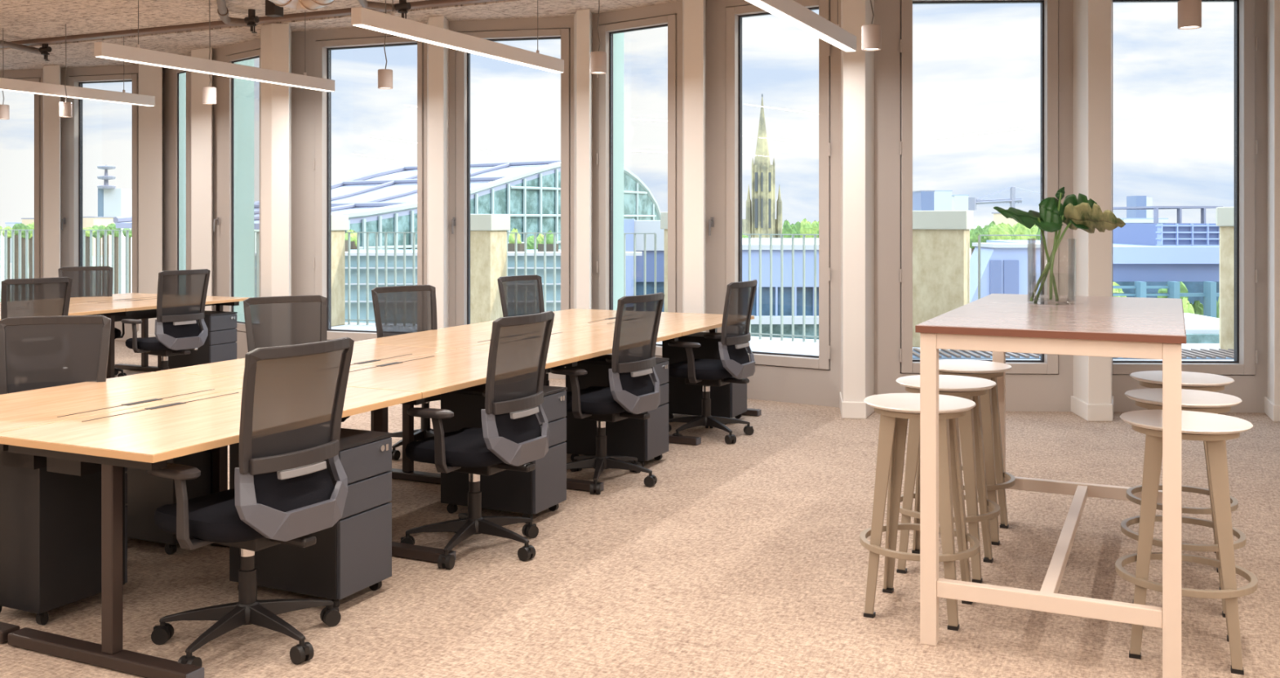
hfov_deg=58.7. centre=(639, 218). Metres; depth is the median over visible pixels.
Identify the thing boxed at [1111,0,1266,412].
window
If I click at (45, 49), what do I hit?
sprinkler
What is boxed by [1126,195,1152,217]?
tower block
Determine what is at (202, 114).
column
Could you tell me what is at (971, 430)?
bar stool
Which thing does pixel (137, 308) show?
office desk
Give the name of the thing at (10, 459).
cable tray
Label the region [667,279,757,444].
office chair
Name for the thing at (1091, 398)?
column
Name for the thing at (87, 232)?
tree
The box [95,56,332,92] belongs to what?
diffuser
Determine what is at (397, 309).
office chair
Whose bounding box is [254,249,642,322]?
balcony railing
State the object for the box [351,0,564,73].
linear pendant light
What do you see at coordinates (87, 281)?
office chair
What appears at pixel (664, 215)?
stone pier
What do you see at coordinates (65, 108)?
pendant lamp
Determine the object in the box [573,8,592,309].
column
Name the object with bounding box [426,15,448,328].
column
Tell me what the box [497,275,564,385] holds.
office chair
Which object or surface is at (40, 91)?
diffuser
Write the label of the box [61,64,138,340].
window
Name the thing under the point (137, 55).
linear pendant light
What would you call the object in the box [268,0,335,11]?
ventilation duct
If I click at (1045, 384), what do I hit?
window
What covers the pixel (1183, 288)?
tree
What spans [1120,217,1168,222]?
building
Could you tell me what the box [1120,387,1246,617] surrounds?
bar stool
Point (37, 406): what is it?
office desk
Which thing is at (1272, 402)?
column
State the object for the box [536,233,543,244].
tree
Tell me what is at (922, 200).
building
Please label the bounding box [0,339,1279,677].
floor
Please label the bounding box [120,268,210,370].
office chair
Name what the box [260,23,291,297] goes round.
column
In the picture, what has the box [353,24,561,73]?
diffuser
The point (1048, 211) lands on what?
monstera cutting
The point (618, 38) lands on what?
facade fin
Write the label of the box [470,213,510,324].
stone pier
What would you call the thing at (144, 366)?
office desk
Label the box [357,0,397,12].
pipe
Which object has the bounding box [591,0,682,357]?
window
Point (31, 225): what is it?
tree
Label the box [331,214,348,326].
stone pier
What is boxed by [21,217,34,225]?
building
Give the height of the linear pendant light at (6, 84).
0.673 m
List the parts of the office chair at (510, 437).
leg, armrest post, seat, leg, leg, leg, leg, frame, panel, frame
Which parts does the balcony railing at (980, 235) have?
rail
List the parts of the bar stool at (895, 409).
leg, leg, seat, leg, leg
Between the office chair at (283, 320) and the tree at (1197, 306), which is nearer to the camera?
the office chair at (283, 320)
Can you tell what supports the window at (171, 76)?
on the floor at (745, 557)
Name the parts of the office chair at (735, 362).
leg, leg, armrest post, seat, leg, leg, frame, panel, frame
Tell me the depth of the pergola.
33.55 m
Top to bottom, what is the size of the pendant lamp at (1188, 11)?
0.870 m
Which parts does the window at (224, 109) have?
handle, sash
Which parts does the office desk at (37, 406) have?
leg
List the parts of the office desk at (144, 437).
leg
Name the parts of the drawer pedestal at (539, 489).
panel, drawer, drawer, drawer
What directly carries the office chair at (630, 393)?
on the floor at (745, 557)
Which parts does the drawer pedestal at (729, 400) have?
panel, drawer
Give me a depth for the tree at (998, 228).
79.51 m
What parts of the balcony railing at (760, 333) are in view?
rail, rail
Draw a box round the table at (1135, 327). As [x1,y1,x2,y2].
[915,293,1186,677]
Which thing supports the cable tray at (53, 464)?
on the office desk at (144, 437)
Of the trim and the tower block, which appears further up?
the trim
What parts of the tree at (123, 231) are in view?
crown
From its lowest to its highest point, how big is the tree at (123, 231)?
9.380 m
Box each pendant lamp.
[0,28,8,119]
[59,23,71,117]
[202,0,216,104]
[377,0,392,88]
[590,0,606,74]
[861,0,880,51]
[1177,0,1201,29]
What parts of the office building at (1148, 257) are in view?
steel post, steel post, steel post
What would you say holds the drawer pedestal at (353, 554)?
on the floor at (745, 557)
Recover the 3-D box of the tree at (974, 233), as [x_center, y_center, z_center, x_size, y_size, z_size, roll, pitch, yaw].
[23.585,5.463,80.019,1.185,9.973,1.075,0,0,25]
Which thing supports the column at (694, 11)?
on the floor at (745, 557)
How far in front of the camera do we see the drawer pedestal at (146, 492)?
4.96 m
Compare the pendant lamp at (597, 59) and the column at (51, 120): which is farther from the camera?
the column at (51, 120)
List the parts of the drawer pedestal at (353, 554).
drawer, drawer, drawer, panel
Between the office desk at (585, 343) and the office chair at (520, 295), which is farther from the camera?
the office chair at (520, 295)
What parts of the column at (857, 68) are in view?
baseboard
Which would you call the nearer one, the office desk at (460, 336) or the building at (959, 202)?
the office desk at (460, 336)
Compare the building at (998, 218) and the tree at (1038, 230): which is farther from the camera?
the building at (998, 218)
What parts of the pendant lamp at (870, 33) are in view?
lamp shade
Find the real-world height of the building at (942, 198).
6.237 m
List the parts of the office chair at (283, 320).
frame, seat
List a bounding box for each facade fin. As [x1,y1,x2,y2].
[178,72,186,270]
[234,58,253,321]
[613,32,623,310]
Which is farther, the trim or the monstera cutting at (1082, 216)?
the trim
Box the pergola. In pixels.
[1112,205,1222,223]
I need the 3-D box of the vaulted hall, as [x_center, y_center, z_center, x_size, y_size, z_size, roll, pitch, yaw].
[-11.161,3.530,61.887,14.105,13.840,33.927,0,0,28]
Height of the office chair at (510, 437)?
1.039 m
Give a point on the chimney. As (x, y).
(1148, 200)
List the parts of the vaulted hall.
glazing rail, glazing rail, glazing rail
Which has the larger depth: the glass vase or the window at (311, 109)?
the window at (311, 109)
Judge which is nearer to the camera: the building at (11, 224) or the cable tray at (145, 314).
the cable tray at (145, 314)
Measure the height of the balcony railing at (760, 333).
1.135 m
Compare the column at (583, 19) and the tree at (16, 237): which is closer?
the column at (583, 19)
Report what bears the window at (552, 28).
on the floor at (745, 557)
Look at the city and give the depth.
586.53 m
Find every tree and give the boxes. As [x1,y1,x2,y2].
[2,226,12,279]
[12,222,31,278]
[14,234,18,278]
[26,222,34,278]
[82,226,94,266]
[92,225,102,266]
[98,224,111,266]
[106,222,120,293]
[122,228,132,293]
[345,229,356,249]
[345,237,347,251]
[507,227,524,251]
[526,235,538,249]
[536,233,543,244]
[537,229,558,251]
[782,220,791,237]
[790,223,798,237]
[794,221,800,237]
[799,217,813,237]
[811,220,818,237]
[969,225,983,254]
[982,226,989,242]
[984,220,995,229]
[987,223,1006,239]
[1000,222,1013,239]
[1013,222,1031,239]
[1029,224,1038,239]
[1035,227,1039,239]
[1112,281,1126,297]
[1156,281,1188,299]
[1182,297,1194,313]
[1190,300,1203,315]
[1216,300,1219,318]
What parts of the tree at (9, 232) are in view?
crown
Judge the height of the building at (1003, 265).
2.615 m
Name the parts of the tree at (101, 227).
crown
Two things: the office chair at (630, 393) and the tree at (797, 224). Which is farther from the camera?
the tree at (797, 224)
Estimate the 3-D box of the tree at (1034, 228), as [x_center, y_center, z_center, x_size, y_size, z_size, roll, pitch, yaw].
[30.543,5.428,88.773,1.523,10.043,1.278,0,0,25]
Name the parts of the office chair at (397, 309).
frame, leg, leg, leg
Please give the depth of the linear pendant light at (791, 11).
6.86 m
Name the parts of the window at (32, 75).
sash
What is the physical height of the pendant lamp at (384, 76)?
0.870 m
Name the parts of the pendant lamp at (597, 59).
lamp shade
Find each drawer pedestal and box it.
[0,450,127,624]
[124,444,227,554]
[165,310,237,368]
[229,427,392,607]
[440,382,567,523]
[565,354,669,466]
[662,331,746,424]
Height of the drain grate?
0.030 m
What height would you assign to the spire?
22.539 m
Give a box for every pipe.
[0,40,44,55]
[216,0,250,26]
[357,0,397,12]
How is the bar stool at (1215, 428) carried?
on the floor at (745, 557)
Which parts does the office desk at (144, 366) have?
leg, leg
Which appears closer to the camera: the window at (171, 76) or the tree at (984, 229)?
the window at (171, 76)
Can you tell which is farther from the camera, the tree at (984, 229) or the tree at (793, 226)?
the tree at (793, 226)
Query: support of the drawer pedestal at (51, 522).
on the floor at (745, 557)
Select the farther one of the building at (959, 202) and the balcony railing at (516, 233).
the building at (959, 202)
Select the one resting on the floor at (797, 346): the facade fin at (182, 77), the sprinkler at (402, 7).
the facade fin at (182, 77)
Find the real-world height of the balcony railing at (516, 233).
1.135 m
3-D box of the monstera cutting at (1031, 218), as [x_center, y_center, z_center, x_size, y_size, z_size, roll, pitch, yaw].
[1.645,0.153,4.841,0.335,0.407,0.110,0,0,-14]
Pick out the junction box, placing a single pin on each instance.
(273, 11)
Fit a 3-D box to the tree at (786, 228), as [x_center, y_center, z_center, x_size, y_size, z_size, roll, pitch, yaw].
[11.584,5.258,89.964,0.832,10.385,0.960,0,0,25]
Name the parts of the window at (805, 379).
handle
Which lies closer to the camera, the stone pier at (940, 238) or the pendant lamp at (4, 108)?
the pendant lamp at (4, 108)
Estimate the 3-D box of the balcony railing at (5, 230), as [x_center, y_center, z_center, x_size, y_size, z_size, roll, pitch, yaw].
[-9.284,0.733,16.950,4.666,1.135,0.044,0,0,11]
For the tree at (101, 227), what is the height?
9.820 m
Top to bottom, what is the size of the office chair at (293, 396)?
1.039 m
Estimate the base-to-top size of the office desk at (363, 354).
0.726 m
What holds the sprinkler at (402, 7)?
attached to the ceiling
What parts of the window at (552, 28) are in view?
handle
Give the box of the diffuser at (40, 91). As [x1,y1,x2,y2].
[0,88,152,106]
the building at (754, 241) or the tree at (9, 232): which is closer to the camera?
the building at (754, 241)
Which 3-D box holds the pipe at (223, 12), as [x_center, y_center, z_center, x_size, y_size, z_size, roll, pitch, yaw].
[-3.424,-1.730,9.389,0.240,0.088,1.484,0,0,-10]
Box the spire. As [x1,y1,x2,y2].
[742,93,782,237]
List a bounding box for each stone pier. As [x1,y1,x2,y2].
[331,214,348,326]
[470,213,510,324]
[660,212,667,311]
[912,210,973,346]
[1215,206,1234,349]
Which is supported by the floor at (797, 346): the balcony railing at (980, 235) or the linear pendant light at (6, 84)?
the balcony railing at (980, 235)
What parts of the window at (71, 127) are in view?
handle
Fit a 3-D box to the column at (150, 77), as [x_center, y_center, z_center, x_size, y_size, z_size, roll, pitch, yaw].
[-5.710,-0.185,13.280,0.849,3.270,0.286,0,0,32]
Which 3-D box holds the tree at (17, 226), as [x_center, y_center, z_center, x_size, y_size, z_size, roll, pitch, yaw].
[-59.611,5.448,109.996,1.602,10.005,1.511,0,0,25]
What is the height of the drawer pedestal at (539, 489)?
0.612 m
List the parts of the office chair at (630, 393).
armrest post, leg, leg, seat, leg, leg, leg, frame, panel, frame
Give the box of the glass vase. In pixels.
[1027,238,1075,304]
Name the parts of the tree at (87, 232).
crown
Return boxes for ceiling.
[0,0,682,71]
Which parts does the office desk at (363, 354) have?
leg, leg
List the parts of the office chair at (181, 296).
armrest post, seat, panel, frame, frame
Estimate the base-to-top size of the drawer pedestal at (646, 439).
0.612 m
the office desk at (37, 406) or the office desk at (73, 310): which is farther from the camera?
the office desk at (73, 310)
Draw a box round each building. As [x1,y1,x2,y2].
[4,222,22,262]
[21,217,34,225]
[82,216,115,255]
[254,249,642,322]
[623,218,664,311]
[742,237,818,339]
[912,190,934,210]
[933,190,952,210]
[951,194,968,210]
[969,242,1039,302]
[986,222,1219,343]
[991,212,1017,226]
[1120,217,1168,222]
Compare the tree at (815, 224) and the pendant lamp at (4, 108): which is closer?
the pendant lamp at (4, 108)
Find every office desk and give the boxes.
[0,305,125,319]
[0,371,243,642]
[0,386,422,677]
[69,293,164,371]
[69,295,249,378]
[156,342,456,484]
[346,348,578,562]
[354,322,573,348]
[460,327,681,491]
[482,308,616,327]
[577,311,761,444]
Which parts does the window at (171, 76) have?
sash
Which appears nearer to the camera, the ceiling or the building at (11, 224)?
the ceiling
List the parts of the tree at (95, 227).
crown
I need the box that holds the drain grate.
[912,347,1234,359]
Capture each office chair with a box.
[0,276,72,319]
[0,315,111,394]
[57,266,126,376]
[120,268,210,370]
[146,337,354,666]
[243,294,350,422]
[371,284,440,459]
[400,310,554,568]
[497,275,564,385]
[550,292,664,493]
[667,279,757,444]
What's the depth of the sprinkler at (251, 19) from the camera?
9.91 m
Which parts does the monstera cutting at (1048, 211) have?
stem, blade, blade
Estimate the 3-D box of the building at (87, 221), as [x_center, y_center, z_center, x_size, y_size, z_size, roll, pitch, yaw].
[-74.197,2.363,155.250,5.140,5.213,7.002,0,0,25]
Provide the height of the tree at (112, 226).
10.011 m
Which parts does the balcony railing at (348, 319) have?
rail, rail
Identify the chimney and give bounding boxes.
[1146,197,1152,217]
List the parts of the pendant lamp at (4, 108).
lamp shade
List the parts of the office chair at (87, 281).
frame, seat, armrest post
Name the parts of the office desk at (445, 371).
leg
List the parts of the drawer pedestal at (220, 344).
panel, drawer, drawer, drawer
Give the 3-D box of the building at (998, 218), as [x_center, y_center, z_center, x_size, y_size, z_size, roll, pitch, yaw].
[42.092,1.415,131.250,3.798,4.226,6.373,0,0,25]
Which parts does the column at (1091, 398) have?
baseboard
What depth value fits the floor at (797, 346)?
11.70 m
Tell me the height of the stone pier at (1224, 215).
1.413 m
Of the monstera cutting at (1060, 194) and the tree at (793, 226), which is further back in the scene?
the tree at (793, 226)
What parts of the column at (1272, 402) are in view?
baseboard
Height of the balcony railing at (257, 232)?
1.135 m
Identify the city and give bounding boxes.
[0,226,982,293]
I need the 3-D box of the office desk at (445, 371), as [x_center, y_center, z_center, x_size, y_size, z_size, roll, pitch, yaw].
[-0.923,1.083,5.505,0.839,0.726,1.376,0,0,25]
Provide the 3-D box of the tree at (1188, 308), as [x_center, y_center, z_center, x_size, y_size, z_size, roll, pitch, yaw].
[14.713,6.285,30.793,0.555,8.330,0.600,0,0,25]
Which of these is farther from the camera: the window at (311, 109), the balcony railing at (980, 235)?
the balcony railing at (980, 235)
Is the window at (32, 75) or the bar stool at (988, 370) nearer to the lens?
the bar stool at (988, 370)
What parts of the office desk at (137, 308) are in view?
leg, leg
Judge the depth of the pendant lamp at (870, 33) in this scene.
6.37 m
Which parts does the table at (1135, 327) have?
leg, leg, foot rail, apron rail, foot rail, leg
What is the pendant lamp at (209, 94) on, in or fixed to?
hanging from the ceiling
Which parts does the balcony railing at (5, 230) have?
rail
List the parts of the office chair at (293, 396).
armrest post, leg, seat, leg, leg, frame, panel, leg, frame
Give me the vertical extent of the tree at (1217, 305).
7.956 m
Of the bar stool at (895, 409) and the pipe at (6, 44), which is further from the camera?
the pipe at (6, 44)
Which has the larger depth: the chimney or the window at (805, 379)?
the chimney
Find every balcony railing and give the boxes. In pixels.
[0,229,132,302]
[253,231,259,297]
[345,231,417,324]
[506,232,656,311]
[742,233,818,342]
[977,234,1039,298]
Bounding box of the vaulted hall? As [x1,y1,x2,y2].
[113,160,660,249]
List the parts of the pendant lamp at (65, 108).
lamp shade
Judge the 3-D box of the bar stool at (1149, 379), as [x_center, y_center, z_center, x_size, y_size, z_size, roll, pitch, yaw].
[2.318,1.064,4.877,0.434,0.772,0.434,0,0,25]
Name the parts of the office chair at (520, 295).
frame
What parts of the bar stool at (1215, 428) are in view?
leg, seat, leg, leg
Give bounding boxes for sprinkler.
[38,44,51,61]
[244,8,259,33]
[394,0,411,18]
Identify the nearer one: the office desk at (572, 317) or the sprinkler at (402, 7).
the office desk at (572, 317)
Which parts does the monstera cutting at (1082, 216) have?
stem, blade, blade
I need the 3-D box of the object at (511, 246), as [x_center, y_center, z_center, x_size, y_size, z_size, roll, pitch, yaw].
[-3.625,5.361,33.000,0.520,10.179,0.600,0,0,25]
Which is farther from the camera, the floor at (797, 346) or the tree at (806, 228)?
the tree at (806, 228)
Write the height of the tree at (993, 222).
10.276 m
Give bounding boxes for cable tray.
[1,449,46,469]
[46,456,101,475]
[93,310,156,321]
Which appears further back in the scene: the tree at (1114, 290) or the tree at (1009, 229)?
the tree at (1009, 229)
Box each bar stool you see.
[859,392,980,630]
[895,374,999,582]
[938,359,1015,545]
[1115,408,1257,674]
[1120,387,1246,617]
[1126,370,1238,572]
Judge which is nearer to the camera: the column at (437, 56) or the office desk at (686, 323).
the office desk at (686, 323)
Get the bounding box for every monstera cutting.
[993,206,1063,301]
[1029,193,1097,301]
[1033,202,1125,302]
[1048,186,1065,299]
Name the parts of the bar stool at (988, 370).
seat, leg, leg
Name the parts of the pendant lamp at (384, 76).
lamp shade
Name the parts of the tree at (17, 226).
crown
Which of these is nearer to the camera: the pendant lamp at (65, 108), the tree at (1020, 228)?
the pendant lamp at (65, 108)
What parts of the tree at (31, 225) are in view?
crown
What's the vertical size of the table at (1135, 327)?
1.088 m
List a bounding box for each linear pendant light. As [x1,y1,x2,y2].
[0,36,155,106]
[93,0,334,92]
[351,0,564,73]
[745,0,856,52]
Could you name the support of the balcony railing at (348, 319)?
on the floor at (797, 346)
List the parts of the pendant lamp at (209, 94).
lamp shade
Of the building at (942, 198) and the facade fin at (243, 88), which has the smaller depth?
the facade fin at (243, 88)
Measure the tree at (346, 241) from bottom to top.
10.126 m
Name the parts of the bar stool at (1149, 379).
seat, leg, leg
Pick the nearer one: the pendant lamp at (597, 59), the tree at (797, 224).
the pendant lamp at (597, 59)
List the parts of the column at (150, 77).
baseboard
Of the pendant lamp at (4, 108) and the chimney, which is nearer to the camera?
the pendant lamp at (4, 108)
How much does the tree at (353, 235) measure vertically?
10.111 m
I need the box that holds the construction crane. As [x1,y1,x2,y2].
[968,186,1039,209]
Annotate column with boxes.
[42,65,61,277]
[137,63,163,337]
[191,47,213,311]
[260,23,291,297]
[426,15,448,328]
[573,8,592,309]
[682,0,706,332]
[839,0,875,418]
[1071,0,1113,421]
[1264,0,1279,421]
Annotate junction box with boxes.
[265,0,283,17]
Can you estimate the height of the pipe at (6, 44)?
0.060 m
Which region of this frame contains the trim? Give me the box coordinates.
[0,0,506,48]
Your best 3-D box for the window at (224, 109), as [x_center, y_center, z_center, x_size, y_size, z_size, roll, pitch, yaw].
[-4.141,-0.185,11.789,1.277,3.270,0.135,0,0,44]
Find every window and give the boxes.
[0,69,42,278]
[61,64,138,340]
[163,54,191,322]
[213,38,260,358]
[291,22,426,341]
[448,16,573,378]
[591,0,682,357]
[706,0,840,407]
[874,0,1072,411]
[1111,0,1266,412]
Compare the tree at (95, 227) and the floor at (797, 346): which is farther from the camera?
the tree at (95, 227)
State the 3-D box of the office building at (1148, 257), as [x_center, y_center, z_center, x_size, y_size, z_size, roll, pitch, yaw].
[16.260,2.595,37.295,10.320,4.894,25.873,0,0,25]
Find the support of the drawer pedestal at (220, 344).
on the floor at (745, 557)
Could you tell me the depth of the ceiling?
10.32 m
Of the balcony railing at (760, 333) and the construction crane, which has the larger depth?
the construction crane
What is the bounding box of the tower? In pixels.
[97,164,132,231]
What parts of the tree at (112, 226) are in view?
crown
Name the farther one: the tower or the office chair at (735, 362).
the tower
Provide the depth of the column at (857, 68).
8.28 m
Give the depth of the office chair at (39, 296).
7.82 m
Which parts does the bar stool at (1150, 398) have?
seat, leg, leg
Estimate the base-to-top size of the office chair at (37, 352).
1.014 m
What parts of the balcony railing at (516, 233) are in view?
rail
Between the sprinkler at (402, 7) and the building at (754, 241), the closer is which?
the sprinkler at (402, 7)
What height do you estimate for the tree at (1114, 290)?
8.095 m
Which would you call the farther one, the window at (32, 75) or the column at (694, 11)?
the window at (32, 75)
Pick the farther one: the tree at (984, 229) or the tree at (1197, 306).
the tree at (984, 229)
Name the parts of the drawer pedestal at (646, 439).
panel, drawer, drawer, drawer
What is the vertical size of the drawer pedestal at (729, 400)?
0.612 m
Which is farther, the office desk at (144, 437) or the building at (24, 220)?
the building at (24, 220)
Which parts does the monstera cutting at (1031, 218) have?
blade, stem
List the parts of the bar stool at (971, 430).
leg, leg, seat, leg, leg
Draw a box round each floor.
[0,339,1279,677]
[331,322,1234,360]
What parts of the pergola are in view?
post, post, post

